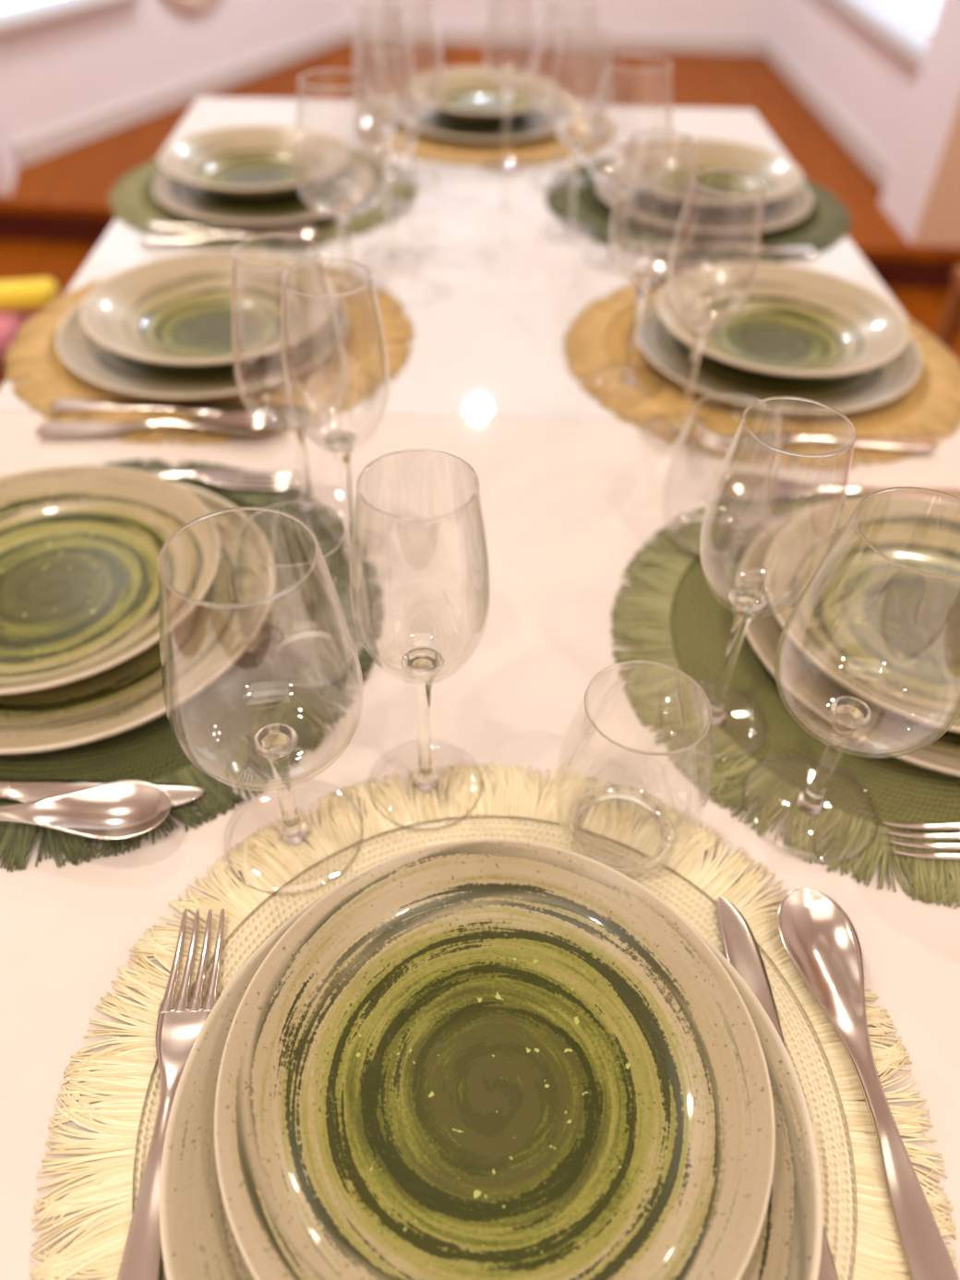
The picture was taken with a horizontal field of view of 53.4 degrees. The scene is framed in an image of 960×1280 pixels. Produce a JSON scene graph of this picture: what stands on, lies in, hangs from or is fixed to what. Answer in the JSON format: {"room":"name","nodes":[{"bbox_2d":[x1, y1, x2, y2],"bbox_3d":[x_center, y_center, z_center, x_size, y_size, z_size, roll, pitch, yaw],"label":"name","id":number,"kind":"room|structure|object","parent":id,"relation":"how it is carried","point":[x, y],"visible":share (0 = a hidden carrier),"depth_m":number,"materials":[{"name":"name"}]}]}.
{"room":"dining room","nodes":[
{"label":"dining room","id":0,"kind":"room"},
{"bbox_2d":[0,105,18,195],"bbox_3d":[-2.218,-2.402,2.168,1.684,2.480,0.359,3,44,1],"label":"wall","id":1,"kind":"structure","parent":0,"point":[8,163],"depth_m":2.91,"materials":[{"name":"white paint"}]},
{"bbox_2d":[0,0,346,166],"bbox_3d":[-1.084,-3.043,2.869,0.160,2.480,1.967,20,47,18],"label":"wall","id":2,"kind":"structure","parent":0,"point":[52,77],"depth_m":3.31,"materials":[{"name":"white paint"}]},
{"bbox_2d":[0,0,141,39],"bbox_3d":[-1.324,-2.578,2.454,0.100,1.682,0.680,20,47,18],"label":"window","id":3,"kind":"structure","parent":2,"relation":"in","point":[15,21],"depth_m":2.98,"materials":[{"name":"white paint"}]},
{"bbox_2d":[12,23,347,166],"bbox_3d":[-1.035,-2.147,3.682,0.014,0.065,1.967,20,47,18],"label":"baseboard","id":4,"kind":"structure","parent":2,"relation":"attached to","point":[31,149],"depth_m":3.51,"materials":[{"name":"beige paint"}]},
{"bbox_2d":[167,0,218,14],"bbox_3d":[-1.022,-2.487,3.347,0.021,0.500,0.500,20,47,18],"label":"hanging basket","id":5,"kind":"object","parent":2,"relation":"attached to","point":[187,6],"visible":1,"depth_m":3.47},
{"bbox_2d":[0,41,959,289],"bbox_3d":[-0.088,-1.929,3.623,5.800,0.120,2.710,0,44,-2],"label":"floor","id":6,"kind":"structure","parent":0,"point":[78,180],"depth_m":3.66,"materials":[{"name":"brown wood"}]},
{"bbox_2d":[0,238,959,387],"bbox_3d":[-0.038,0.459,1.279,5.800,0.050,5.600,0,44,-2],"label":"floor","id":7,"kind":"structure","parent":0,"point":[59,261],"depth_m":2.81,"materials":[{"name":"brown wood"}]},
{"bbox_2d":[0,358,10,382],"bbox_3d":[-0.977,-0.311,1.488,0.435,0.720,0.420,0,44,-2],"label":"dining chair","id":8,"kind":"object","parent":7,"relation":"on","point":[3,364],"visible":0.02,"depth_m":1.52,"materials":[{"name":"brown wood"}]},
{"bbox_3d":[-0.907,-0.426,1.441,0.340,0.052,0.140,-2,44,-4],"label":"folded cloth","id":9,"kind":"object","parent":8,"relation":"on","visible":0},
{"bbox_2d":[0,311,35,358],"bbox_3d":[-0.836,-0.464,1.413,0.330,0.048,0.110,2,44,0],"label":"folded cloth","id":10,"kind":"object","parent":9,"relation":"on","point":[10,321],"visible":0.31,"depth_m":1.39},
{"bbox_2d":[0,277,59,311],"bbox_3d":[-0.691,-0.509,1.407,0.130,0.037,0.055,-2,44,-4],"label":"rolled towel","id":11,"kind":"object","parent":10,"relation":"on","point":[30,294],"visible":0.84,"depth_m":1.39,"materials":[{"name":"yellow fabric"}]},
{"bbox_2d":[0,96,959,1279],"bbox_3d":[0.002,0.045,1.133,0.889,0.750,1.825,0,44,-2],"label":"dining table","id":12,"kind":"object","parent":7,"relation":"on","point":[570,490],"visible":0.29,"depth_m":0.70,"materials":[{"name":"white stone"}]},
{"bbox_2d":[0,458,384,872],"bbox_3d":[-0.260,-0.014,0.642,0.389,0.005,0.390,-30,53,-29],"label":"placemat","id":13,"kind":"object","parent":12,"relation":"on","point":[218,727],"visible":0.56,"depth_m":0.59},
{"bbox_2d":[0,779,171,839],"bbox_3d":[-0.269,0.095,0.514,0.205,0.010,0.038,-1,44,-3],"label":"spoon","id":14,"kind":"object","parent":13,"relation":"on","point":[121,809],"visible":1,"depth_m":0.52,"materials":[{"name":"silver metal"}]},
{"bbox_2d":[0,778,203,807],"bbox_3d":[-0.263,0.085,0.535,0.216,0.006,0.020,2,44,0],"label":"knife","id":15,"kind":"object","parent":13,"relation":"on","point":[23,791],"visible":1,"depth_m":0.54,"materials":[{"name":"silver metal"}]},
{"bbox_2d":[0,479,275,754],"bbox_3d":[-0.274,-0.026,0.639,0.271,0.017,0.271,1,44,-1],"label":"dinner plate","id":16,"kind":"object","parent":13,"relation":"on","point":[126,696],"visible":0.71,"depth_m":0.59,"materials":[{"name":"ceramic"}]},
{"bbox_2d":[0,465,220,695],"bbox_3d":[-0.287,-0.041,0.633,0.229,0.027,0.229,7,44,5],"label":"plate","id":17,"kind":"object","parent":16,"relation":"on","point":[81,545],"visible":0.98,"depth_m":0.65,"materials":[{"name":"ceramic"}]},
{"bbox_2d":[145,467,299,490],"bbox_3d":[-0.242,-0.128,0.751,0.205,0.010,0.026,0,44,-2],"label":"fork","id":18,"kind":"object","parent":13,"relation":"on","point":[227,477],"visible":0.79,"depth_m":0.75,"materials":[{"name":"silver metal"}]},
{"bbox_2d":[231,233,347,531],"bbox_3d":[-0.130,-0.174,0.668,0.077,0.197,0.077,0,44,-2],"label":"wine glass","id":19,"kind":"object","parent":13,"relation":"on","point":[301,414],"visible":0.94,"depth_m":0.68,"materials":[{"name":"glass"}]},
{"bbox_2d":[231,233,347,431],"bbox_3d":[-0.130,-0.201,0.642,0.077,0.120,0.077,0,44,-2],"label":"bowl","id":20,"kind":"object","parent":19,"relation":"on","point":[301,414],"depth_m":0.65,"materials":[{"name":"clear glass"}]},
{"bbox_2d":[234,500,369,688],"bbox_3d":[-0.108,-0.024,0.580,0.079,0.105,0.079,0,44,-2],"label":"glass","id":21,"kind":"object","parent":13,"relation":"on","point":[330,632],"visible":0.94,"depth_m":0.60,"materials":[{"name":"glass"}]},
{"bbox_2d":[3,263,415,445],"bbox_3d":[-0.259,-0.299,0.936,0.390,0.005,0.389,-22,49,-23],"label":"placemat","id":22,"kind":"object","parent":12,"relation":"on","point":[323,384],"visible":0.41,"depth_m":0.88,"materials":[{"name":"fabric"}]},
{"bbox_2d":[35,408,283,436],"bbox_3d":[-0.269,-0.181,0.805,0.205,0.010,0.038,-1,44,-3],"label":"spoon","id":23,"kind":"object","parent":22,"relation":"on","point":[239,421],"visible":1,"depth_m":0.80,"materials":[{"name":"silver metal"}]},
{"bbox_2d":[184,408,283,433],"bbox_3d":[-0.207,-0.182,0.807,0.081,0.009,0.038,-1,44,-3],"label":"bowl","id":24,"kind":"object","parent":23,"relation":"on","point":[239,421],"depth_m":0.81,"materials":[{"name":"silver metal"}]},
{"bbox_2d":[48,398,300,414],"bbox_3d":[-0.265,-0.202,0.831,0.216,0.006,0.020,0,44,-2],"label":"knife","id":25,"kind":"object","parent":22,"relation":"on","point":[88,405],"visible":0.94,"depth_m":0.83,"materials":[{"name":"silver metal"}]},
{"bbox_2d":[55,297,346,398],"bbox_3d":[-0.264,-0.297,0.920,0.271,0.017,0.271,-16,47,-18],"label":"dinner plate","id":26,"kind":"object","parent":22,"relation":"on","point":[95,364],"visible":0.44,"depth_m":0.87,"materials":[{"name":"ceramic"}]},
{"bbox_2d":[80,251,335,365],"bbox_3d":[-0.251,-0.304,0.901,0.231,0.034,0.231,2,44,0],"label":"plate","id":27,"kind":"object","parent":26,"relation":"on","point":[177,309],"visible":0.97,"depth_m":0.92,"materials":[{"name":"ceramic"}]},
{"bbox_2d":[140,254,329,267],"bbox_3d":[-0.269,-0.417,1.049,0.205,0.010,0.026,0,44,-2],"label":"fork","id":28,"kind":"object","parent":22,"relation":"on","point":[146,259],"visible":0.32,"depth_m":1.05,"materials":[{"name":"silver metal"}]},
{"bbox_2d":[293,69,385,300],"bbox_3d":[-0.139,-0.450,0.953,0.089,0.197,0.089,-30,52,-28],"label":"wine glass","id":29,"kind":"object","parent":22,"relation":"on","point":[342,211],"visible":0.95,"depth_m":0.97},
{"bbox_2d":[293,69,385,217],"bbox_3d":[-0.138,-0.478,0.927,0.089,0.120,0.089,0,44,-2],"label":"bowl","id":30,"kind":"object","parent":29,"relation":"on","point":[342,209],"depth_m":0.93,"materials":[{"name":"clear glass"}]},
{"bbox_2d":[107,146,418,250],"bbox_3d":[-0.275,-0.581,1.228,0.389,0.005,0.390,-14,46,-16],"label":"placemat","id":31,"kind":"object","parent":12,"relation":"on","point":[136,201],"visible":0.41,"depth_m":1.17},
{"bbox_2d":[140,227,321,242],"bbox_3d":[-0.285,-0.463,1.095,0.205,0.010,0.038,-1,44,-3],"label":"spoon","id":32,"kind":"object","parent":31,"relation":"on","point":[310,233],"visible":0.94,"depth_m":1.09,"materials":[{"name":"silver metal"}]},
{"bbox_2d":[249,227,321,242],"bbox_3d":[-0.223,-0.464,1.098,0.081,0.009,0.038,-1,44,-3],"label":"bowl","id":33,"kind":"object","parent":32,"relation":"on","point":[310,233],"depth_m":1.10,"materials":[{"name":"silver metal"}]},
{"bbox_2d":[147,221,333,231],"bbox_3d":[-0.281,-0.484,1.122,0.216,0.006,0.020,0,44,-2],"label":"knife","id":34,"kind":"object","parent":31,"relation":"on","point":[154,225],"visible":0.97,"depth_m":1.12,"materials":[{"name":"silver metal"}]},
{"bbox_2d":[152,156,373,225],"bbox_3d":[-0.270,-0.569,1.200,0.271,0.017,0.271,-5,44,-7],"label":"dinner plate","id":35,"kind":"object","parent":31,"relation":"on","point":[353,182],"visible":0.57,"depth_m":1.17,"materials":[{"name":"ceramic"}]},
{"bbox_2d":[158,124,348,198],"bbox_3d":[-0.279,-0.591,1.197,0.231,0.034,0.231,-28,52,-28],"label":"plate","id":36,"kind":"object","parent":35,"relation":"on","point":[255,161],"visible":0.98,"depth_m":1.23,"materials":[{"name":"ceramic"}]},
{"bbox_2d":[353,4,414,215],"bbox_3d":[-0.112,-0.614,1.116,0.066,0.208,0.066,0,44,-2],"label":"glass","id":37,"kind":"object","parent":31,"relation":"on","point":[384,122],"visible":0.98,"depth_m":1.12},
{"bbox_2d":[353,4,411,126],"bbox_3d":[-0.111,-0.647,1.084,0.066,0.116,0.066,0,44,-2],"label":"bowl","id":38,"kind":"object","parent":37,"relation":"on","point":[384,121],"depth_m":1.08,"materials":[{"name":"clear glass"}]},
{"bbox_2d":[371,0,444,189],"bbox_3d":[-0.088,-0.679,1.192,0.089,0.197,0.089,-17,47,-19],"label":"wine glass","id":39,"kind":"object","parent":31,"relation":"on","point":[409,114],"visible":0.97,"depth_m":1.22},
{"bbox_2d":[371,0,444,118],"bbox_3d":[-0.088,-0.707,1.165,0.089,0.120,0.089,0,44,-2],"label":"bowl","id":40,"kind":"object","parent":39,"relation":"on","point":[408,113],"depth_m":1.18,"materials":[{"name":"clear glass"}]},
{"bbox_2d":[279,258,397,586],"bbox_3d":[-0.090,-0.134,0.621,0.066,0.208,0.066,0,44,-2],"label":"glass","id":41,"kind":"object","parent":12,"relation":"on","point":[341,443],"visible":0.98,"depth_m":0.63,"materials":[{"name":"glass"}]},
{"bbox_2d":[279,258,389,454],"bbox_3d":[-0.089,-0.167,0.589,0.066,0.116,0.066,0,44,-2],"label":"bowl","id":42,"kind":"object","parent":41,"relation":"on","point":[340,442],"depth_m":0.59,"materials":[{"name":"clear glass"}]},
{"bbox_2d":[354,95,379,132],"bbox_3d":[-0.167,-0.799,1.447,0.038,0.010,0.205,-1,44,-3],"label":"spoon","id":43,"kind":"object","parent":12,"relation":"on","point":[366,124],"visible":0.92,"depth_m":1.41,"materials":[{"name":"silver metal"}]},
{"bbox_2d":[354,113,379,132],"bbox_3d":[-0.164,-0.756,1.402,0.038,0.009,0.081,-1,44,-3],"label":"bowl","id":44,"kind":"object","parent":43,"relation":"on","point":[366,124],"depth_m":1.40,"materials":[{"name":"silver metal"}]},
{"bbox_2d":[354,37,421,268],"bbox_3d":[-0.097,-0.508,1.007,0.066,0.208,0.066,0,44,-2],"label":"glass","id":45,"kind":"object","parent":12,"relation":"on","point":[389,165],"visible":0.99,"depth_m":1.03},
{"bbox_2d":[354,37,418,170],"bbox_3d":[-0.095,-0.541,0.975,0.066,0.116,0.066,0,44,-2],"label":"bowl","id":46,"kind":"object","parent":45,"relation":"on","point":[389,164],"depth_m":0.97,"materials":[{"name":"clear glass"}]},
{"bbox_2d":[358,94,615,167],"bbox_3d":[0.010,-0.785,1.447,0.390,0.005,0.389,-7,45,-9],"label":"placemat","id":47,"kind":"object","parent":12,"relation":"on","point":[427,147],"visible":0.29,"depth_m":1.37,"materials":[{"name":"fabric"}]},
{"bbox_2d":[388,94,401,139],"bbox_3d":[-0.133,-0.793,1.446,0.020,0.006,0.216,0,44,-2],"label":"knife","id":48,"kind":"object","parent":47,"relation":"on","point":[394,98],"visible":0.65,"depth_m":1.44,"materials":[{"name":"silver metal"}]},
{"bbox_2d":[393,95,574,141],"bbox_3d":[0.005,-0.788,1.437,0.271,0.017,0.271,28,50,25],"label":"dinner plate","id":49,"kind":"object","parent":47,"relation":"on","point":[534,125],"visible":0.5,"depth_m":1.41,"materials":[{"name":"ceramic"}]},
{"bbox_2d":[405,67,560,122],"bbox_3d":[0.004,-0.808,1.431,0.231,0.034,0.231,-11,45,-13],"label":"plate","id":50,"kind":"object","parent":49,"relation":"on","point":[471,94],"visible":0.92,"depth_m":1.46,"materials":[{"name":"ceramic"}]},
{"bbox_2d":[579,100,609,139],"bbox_3d":[0.173,-0.793,1.453,0.026,0.010,0.205,0,44,-2],"label":"fork","id":51,"kind":"object","parent":47,"relation":"on","point":[587,105],"visible":0.96,"depth_m":1.43,"materials":[{"name":"silver metal"}]},
{"bbox_2d":[28,762,957,1279],"bbox_3d":[0.007,0.206,0.423,0.389,0.005,0.389,34,52,29],"label":"placemat","id":52,"kind":"object","parent":12,"relation":"on","point":[857,1220],"visible":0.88,"depth_m":0.46,"materials":[{"name":"wicker"}]},
{"bbox_2d":[117,908,224,1279],"bbox_3d":[-0.134,0.208,0.408,0.026,0.010,0.205,-1,44,-3],"label":"fork","id":53,"kind":"object","parent":52,"relation":"on","point":[179,1023],"visible":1,"depth_m":0.43,"materials":[{"name":"silver metal"}]},
{"bbox_2d":[157,506,363,896],"bbox_3d":[-0.099,0.036,0.453,0.089,0.197,0.089,30,51,26],"label":"wine glass","id":54,"kind":"object","parent":52,"relation":"on","point":[275,742],"visible":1,"depth_m":0.46,"materials":[{"name":"glass"}]},
{"bbox_2d":[349,448,490,830],"bbox_3d":[-0.029,0.008,0.476,0.066,0.208,0.066,0,44,-2],"label":"glass","id":55,"kind":"object","parent":52,"relation":"on","point":[422,664],"visible":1,"depth_m":0.48,"materials":[{"name":"glass"}]},
{"bbox_2d":[349,448,490,685],"bbox_3d":[-0.028,-0.025,0.444,0.066,0.116,0.066,0,44,-2],"label":"bowl","id":56,"kind":"object","parent":55,"relation":"on","point":[422,664],"depth_m":0.45,"materials":[{"name":"clear glass"}]},
{"bbox_2d":[159,889,823,1279],"bbox_3d":[0.005,0.208,0.407,0.271,0.017,0.271,-9,45,-11],"label":"dinner plate","id":57,"kind":"object","parent":52,"relation":"on","point":[197,1239],"visible":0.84,"depth_m":0.39,"materials":[{"name":"ceramic"}]},
{"bbox_2d":[214,838,775,1279],"bbox_3d":[0.006,0.189,0.406,0.229,0.027,0.229,-26,50,-26],"label":"plate","id":58,"kind":"object","parent":57,"relation":"on","point":[472,1058],"visible":1,"depth_m":0.41,"materials":[{"name":"ceramic"}]},
{"bbox_2d":[553,659,714,873],"bbox_3d":[0.079,0.069,0.491,0.079,0.105,0.079,0,44,-2],"label":"glass","id":59,"kind":"object","parent":52,"relation":"on","point":[613,791],"visible":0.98,"depth_m":0.51,"materials":[{"name":"glass"}]},
{"bbox_2d":[716,897,837,1279],"bbox_3d":[0.132,0.209,0.420,0.020,0.006,0.216,0,44,-2],"label":"knife","id":60,"kind":"object","parent":52,"relation":"on","point":[740,949],"visible":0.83,"depth_m":0.47,"materials":[{"name":"silver metal"}]},
{"bbox_2d":[777,887,958,1279],"bbox_3d":[0.174,0.203,0.423,0.038,0.010,0.205,-2,44,-4],"label":"spoon","id":61,"kind":"object","parent":52,"relation":"on","point":[819,938],"visible":1,"depth_m":0.44,"materials":[{"name":"silver metal"}]},
{"bbox_2d":[777,887,870,1047],"bbox_3d":[0.170,0.160,0.467,0.038,0.009,0.081,-2,44,-4],"label":"bowl","id":62,"kind":"object","parent":61,"relation":"on","point":[820,940],"depth_m":0.47,"materials":[{"name":"silver metal"}]},
{"bbox_2d":[480,0,536,174],"bbox_3d":[0.037,-0.721,1.231,0.066,0.208,0.066,0,44,-2],"label":"glass","id":63,"kind":"object","parent":12,"relation":"on","point":[508,88],"visible":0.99,"depth_m":1.26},
{"bbox_2d":[483,0,536,91],"bbox_3d":[0.038,-0.754,1.199,0.066,0.116,0.066,0,44,-2],"label":"bowl","id":64,"kind":"object","parent":63,"relation":"on","point":[507,87],"depth_m":1.23,"materials":[{"name":"clear glass"}]},
{"bbox_2d":[541,23,611,241],"bbox_3d":[0.109,-0.564,1.071,0.066,0.208,0.066,0,44,-2],"label":"glass","id":65,"kind":"object","parent":12,"relation":"on","point":[576,148],"visible":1,"depth_m":1.09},
{"bbox_2d":[550,23,611,149],"bbox_3d":[0.110,-0.597,1.040,0.066,0.116,0.066,0,44,-2],"label":"bowl","id":66,"kind":"object","parent":65,"relation":"on","point":[575,144],"depth_m":1.04,"materials":[{"name":"clear glass"}]},
{"bbox_2d":[611,143,633,152],"bbox_3d":[0.288,-0.692,1.351,0.205,0.010,0.038,-1,44,-3],"label":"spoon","id":67,"kind":"object","parent":12,"relation":"on","point":[618,147],"visible":0.19,"depth_m":1.35,"materials":[{"name":"silver metal"}]},
{"bbox_2d":[582,53,672,271],"bbox_3d":[0.157,-0.507,1.023,0.089,0.197,0.089,-17,47,-19],"label":"wine glass","id":68,"kind":"object","parent":12,"relation":"on","point":[625,186],"visible":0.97,"depth_m":1.04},
{"bbox_2d":[586,53,672,192],"bbox_3d":[0.158,-0.535,0.996,0.089,0.120,0.089,0,44,-2],"label":"bowl","id":69,"kind":"object","parent":68,"relation":"on","point":[624,185],"depth_m":0.99,"materials":[{"name":"clear glass"}]},
{"bbox_2d":[544,155,851,264],"bbox_3d":[0.278,-0.564,1.228,0.389,0.005,0.389,-11,46,-13],"label":"placemat","id":70,"kind":"object","parent":12,"relation":"on","point":[826,218],"visible":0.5,"depth_m":1.16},
{"bbox_2d":[530,0,602,191],"bbox_3d":[0.107,-0.680,1.200,0.089,0.197,0.089,-17,47,-19],"label":"wine glass","id":71,"kind":"object","parent":70,"relation":"on","point":[563,117],"visible":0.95,"depth_m":1.22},
{"bbox_2d":[530,0,602,120],"bbox_3d":[0.108,-0.708,1.173,0.089,0.120,0.089,0,44,-2],"label":"bowl","id":72,"kind":"object","parent":71,"relation":"on","point":[561,115],"depth_m":1.17,"materials":[{"name":"clear glass"}]},
{"bbox_2d":[595,164,812,233],"bbox_3d":[0.282,-0.565,1.216,0.271,0.017,0.271,-17,47,-19],"label":"dinner plate","id":73,"kind":"object","parent":70,"relation":"on","point":[788,209],"visible":0.41,"depth_m":1.18,"materials":[{"name":"ceramic"}]},
{"bbox_2d":[613,137,801,211],"bbox_3d":[0.283,-0.577,1.202,0.231,0.034,0.231,19,47,17],"label":"plate","id":74,"kind":"object","parent":73,"relation":"on","point":[642,167],"visible":0.92,"depth_m":1.23,"materials":[{"name":"ceramic"}]},
{"bbox_2d":[639,241,815,255],"bbox_3d":[0.288,-0.455,1.107,0.205,0.010,0.026,0,44,-2],"label":"fork","id":75,"kind":"object","parent":70,"relation":"on","point":[690,246],"visible":0.98,"depth_m":1.10,"materials":[{"name":"silver metal"}]},
{"bbox_2d":[641,167,765,454],"bbox_3d":[0.175,-0.252,0.752,0.066,0.208,0.066,0,44,-2],"label":"glass","id":76,"kind":"object","parent":12,"relation":"on","point":[699,328],"visible":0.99,"depth_m":0.77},
{"bbox_2d":[667,167,765,336],"bbox_3d":[0.176,-0.285,0.720,0.066,0.116,0.066,0,44,-2],"label":"bowl","id":77,"kind":"object","parent":76,"relation":"on","point":[699,328],"depth_m":0.72,"materials":[{"name":"clear glass"}]},
{"bbox_2d":[562,277,959,469],"bbox_3d":[0.276,-0.278,0.933,0.389,0.005,0.389,-19,48,-20],"label":"placemat","id":78,"kind":"object","parent":12,"relation":"on","point":[604,328],"visible":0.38,"depth_m":0.86,"materials":[{"name":"fabric"}]},
{"bbox_2d":[592,129,695,399],"bbox_3d":[0.140,-0.314,0.815,0.066,0.208,0.066,0,44,-2],"label":"glass","id":79,"kind":"object","parent":78,"relation":"on","point":[641,281],"visible":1,"depth_m":0.83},
{"bbox_2d":[610,129,695,287],"bbox_3d":[0.141,-0.347,0.783,0.066,0.116,0.066,0,44,-2],"label":"bowl","id":80,"kind":"object","parent":79,"relation":"on","point":[640,279],"depth_m":0.78,"materials":[{"name":"clear glass"}]},
{"bbox_2d":[647,283,666,290],"bbox_3d":[0.282,-0.381,1.034,0.216,0.006,0.020,0,44,-2],"label":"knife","id":81,"kind":"object","parent":78,"relation":"on","point":[659,286],"visible":0.11,"depth_m":1.03,"materials":[{"name":"silver metal"}]},
{"bbox_2d":[646,261,704,277],"bbox_3d":[0.286,-0.406,1.057,0.205,0.010,0.038,-1,44,-3],"label":"spoon","id":82,"kind":"object","parent":78,"relation":"on","point":[658,269],"visible":0.32,"depth_m":1.06,"materials":[{"name":"silver metal"}]},
{"bbox_2d":[636,294,921,414],"bbox_3d":[0.284,-0.286,0.927,0.271,0.017,0.271,13,45,11],"label":"dinner plate","id":83,"kind":"object","parent":78,"relation":"on","point":[880,385],"visible":0.41,"depth_m":0.88,"materials":[{"name":"ceramic"}]},
{"bbox_2d":[657,262,908,377],"bbox_3d":[0.283,-0.297,0.912,0.231,0.034,0.231,20,47,18],"label":"plate","id":84,"kind":"object","parent":83,"relation":"on","point":[795,321],"visible":0.95,"depth_m":0.93,"materials":[{"name":"ceramic"}]},
{"bbox_2d":[694,430,935,451],"bbox_3d":[0.286,-0.170,0.812,0.205,0.010,0.026,0,44,-2],"label":"fork","id":85,"kind":"object","parent":78,"relation":"on","point":[888,443],"visible":0.87,"depth_m":0.81,"materials":[{"name":"silver metal"}]},
{"bbox_2d":[610,483,959,909],"bbox_3d":[0.282,0.007,0.639,0.389,0.005,0.389,-27,51,-26],"label":"placemat","id":86,"kind":"object","parent":12,"relation":"on","point":[682,626],"visible":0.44,"depth_m":0.58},
{"bbox_2d":[661,394,781,559],"bbox_3d":[0.172,-0.113,0.682,0.079,0.105,0.079,0,44,-2],"label":"glass","id":87,"kind":"object","parent":86,"relation":"on","point":[678,521],"visible":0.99,"depth_m":0.70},
{"bbox_2d":[716,513,791,528],"bbox_3d":[0.288,-0.091,0.735,0.216,0.006,0.020,0,44,-2],"label":"knife","id":88,"kind":"object","parent":86,"relation":"on","point":[755,520],"visible":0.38,"depth_m":0.73,"materials":[{"name":"silver metal"}]},
{"bbox_2d":[658,395,855,760],"bbox_3d":[0.146,-0.026,0.517,0.066,0.208,0.066,0,44,-2],"label":"glass","id":89,"kind":"object","parent":86,"relation":"on","point":[746,602],"visible":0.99,"depth_m":0.52,"materials":[{"name":"glass"}]},
{"bbox_2d":[699,395,855,618],"bbox_3d":[0.147,-0.059,0.485,0.066,0.116,0.066,0,44,-2],"label":"bowl","id":90,"kind":"object","parent":89,"relation":"on","point":[746,602],"depth_m":0.49,"materials":[{"name":"clear glass"}]},
{"bbox_2d":[714,472,959,504],"bbox_3d":[0.288,-0.117,0.758,0.205,0.010,0.038,0,44,-2],"label":"spoon","id":91,"kind":"object","parent":86,"relation":"on","point":[743,486],"visible":0.89,"depth_m":0.76,"materials":[{"name":"silver metal"}]},
{"bbox_2d":[714,472,818,502],"bbox_3d":[0.226,-0.118,0.756,0.081,0.009,0.038,0,44,-2],"label":"bowl","id":92,"kind":"object","parent":91,"relation":"on","point":[743,486],"depth_m":0.76,"materials":[{"name":"silver metal"}]},
{"bbox_2d":[735,500,959,777],"bbox_3d":[0.307,-0.009,0.641,0.271,0.017,0.271,18,46,16],"label":"dinner plate","id":93,"kind":"object","parent":86,"relation":"on","point":[888,732],"visible":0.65,"depth_m":0.59,"materials":[{"name":"ceramic"}]},
{"bbox_2d":[764,496,959,733],"bbox_3d":[0.301,-0.017,0.628,0.229,0.027,0.229,-30,52,-29],"label":"plate","id":94,"kind":"object","parent":93,"relation":"on","point":[888,633],"visible":0.97,"depth_m":0.65,"materials":[{"name":"ceramic"}]},
{"bbox_2d":[741,486,959,862],"bbox_3d":[0.190,0.024,0.475,0.089,0.197,0.089,-30,52,-28],"label":"wine glass","id":95,"kind":"object","parent":86,"relation":"on","point":[849,714],"visible":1,"depth_m":0.49,"materials":[{"name":"glass"}]},
{"bbox_2d":[774,486,959,758],"bbox_3d":[0.191,-0.004,0.449,0.089,0.120,0.089,0,44,-2],"label":"bowl","id":96,"kind":"object","parent":95,"relation":"on","point":[849,714],"depth_m":0.47,"materials":[{"name":"clear glass"}]},
{"bbox_2d":[882,821,959,860],"bbox_3d":[0.325,0.111,0.524,0.205,0.010,0.026,2,44,0],"label":"fork","id":97,"kind":"object","parent":86,"relation":"on","point":[954,826],"visible":1,"depth_m":0.53,"materials":[{"name":"silver metal"}]},
{"bbox_2d":[933,265,959,355],"bbox_3d":[1.142,-0.519,1.777,0.435,0.720,0.420,0,44,-2],"label":"dining chair","id":98,"kind":"object","parent":7,"relation":"on","point":[947,332],"visible":0.34,"depth_m":1.90,"materials":[{"name":"brown wood"}]},
{"bbox_2d":[344,0,776,38],"bbox_3d":[0.399,-3.639,3.536,2.182,2.480,0.160,2,44,0],"label":"wall","id":99,"kind":"structure","parent":0,"point":[738,18],"depth_m":4.25,"materials":[{"name":"white paint"}]},
{"bbox_2d":[346,23,767,55],"bbox_3d":[0.348,-2.706,4.307,1.902,0.065,0.014,2,44,0],"label":"baseboard","id":100,"kind":"structure","parent":99,"relation":"attached to","point":[425,35],"depth_m":4.30,"materials":[{"name":"beige paint"}]},
{"bbox_2d":[768,0,931,165],"bbox_3d":[1.424,-2.805,2.709,0.160,2.480,2.150,0,44,-2],"label":"wall","id":101,"kind":"structure","parent":0,"point":[868,86],"depth_m":3.40,"materials":[{"name":"white paint"}]},
{"bbox_2d":[764,37,890,188],"bbox_3d":[1.308,-1.938,3.546,0.014,0.065,2.150,0,44,-2],"label":"baseboard","id":102,"kind":"structure","parent":101,"relation":"attached to","point":[866,154],"depth_m":3.54,"materials":[{"name":"beige paint"}]},
{"bbox_2d":[823,0,928,74],"bbox_3d":[1.359,-2.685,2.664,0.100,1.692,1.960,0,44,-2],"label":"window","id":103,"kind":"structure","parent":101,"relation":"in","point":[901,41],"depth_m":3.11,"materials":[{"name":"white paint"}]},
{"bbox_2d":[911,102,959,246],"bbox_3d":[2.126,-2.108,2.014,1.691,2.480,0.325,3,44,1],"label":"wall","id":104,"kind":"structure","parent":0,"point":[939,224],"depth_m":2.70,"materials":[{"name":"paint"}]},
{"bbox_2d":[879,0,959,244],"bbox_3d":[1.287,-2.154,2.032,0.003,2.480,0.323,2,44,0],"label":"trim","id":105,"kind":"structure","parent":104,"relation":"attached to","point":[935,100],"depth_m":2.70,"materials":[{"name":"white paint"}]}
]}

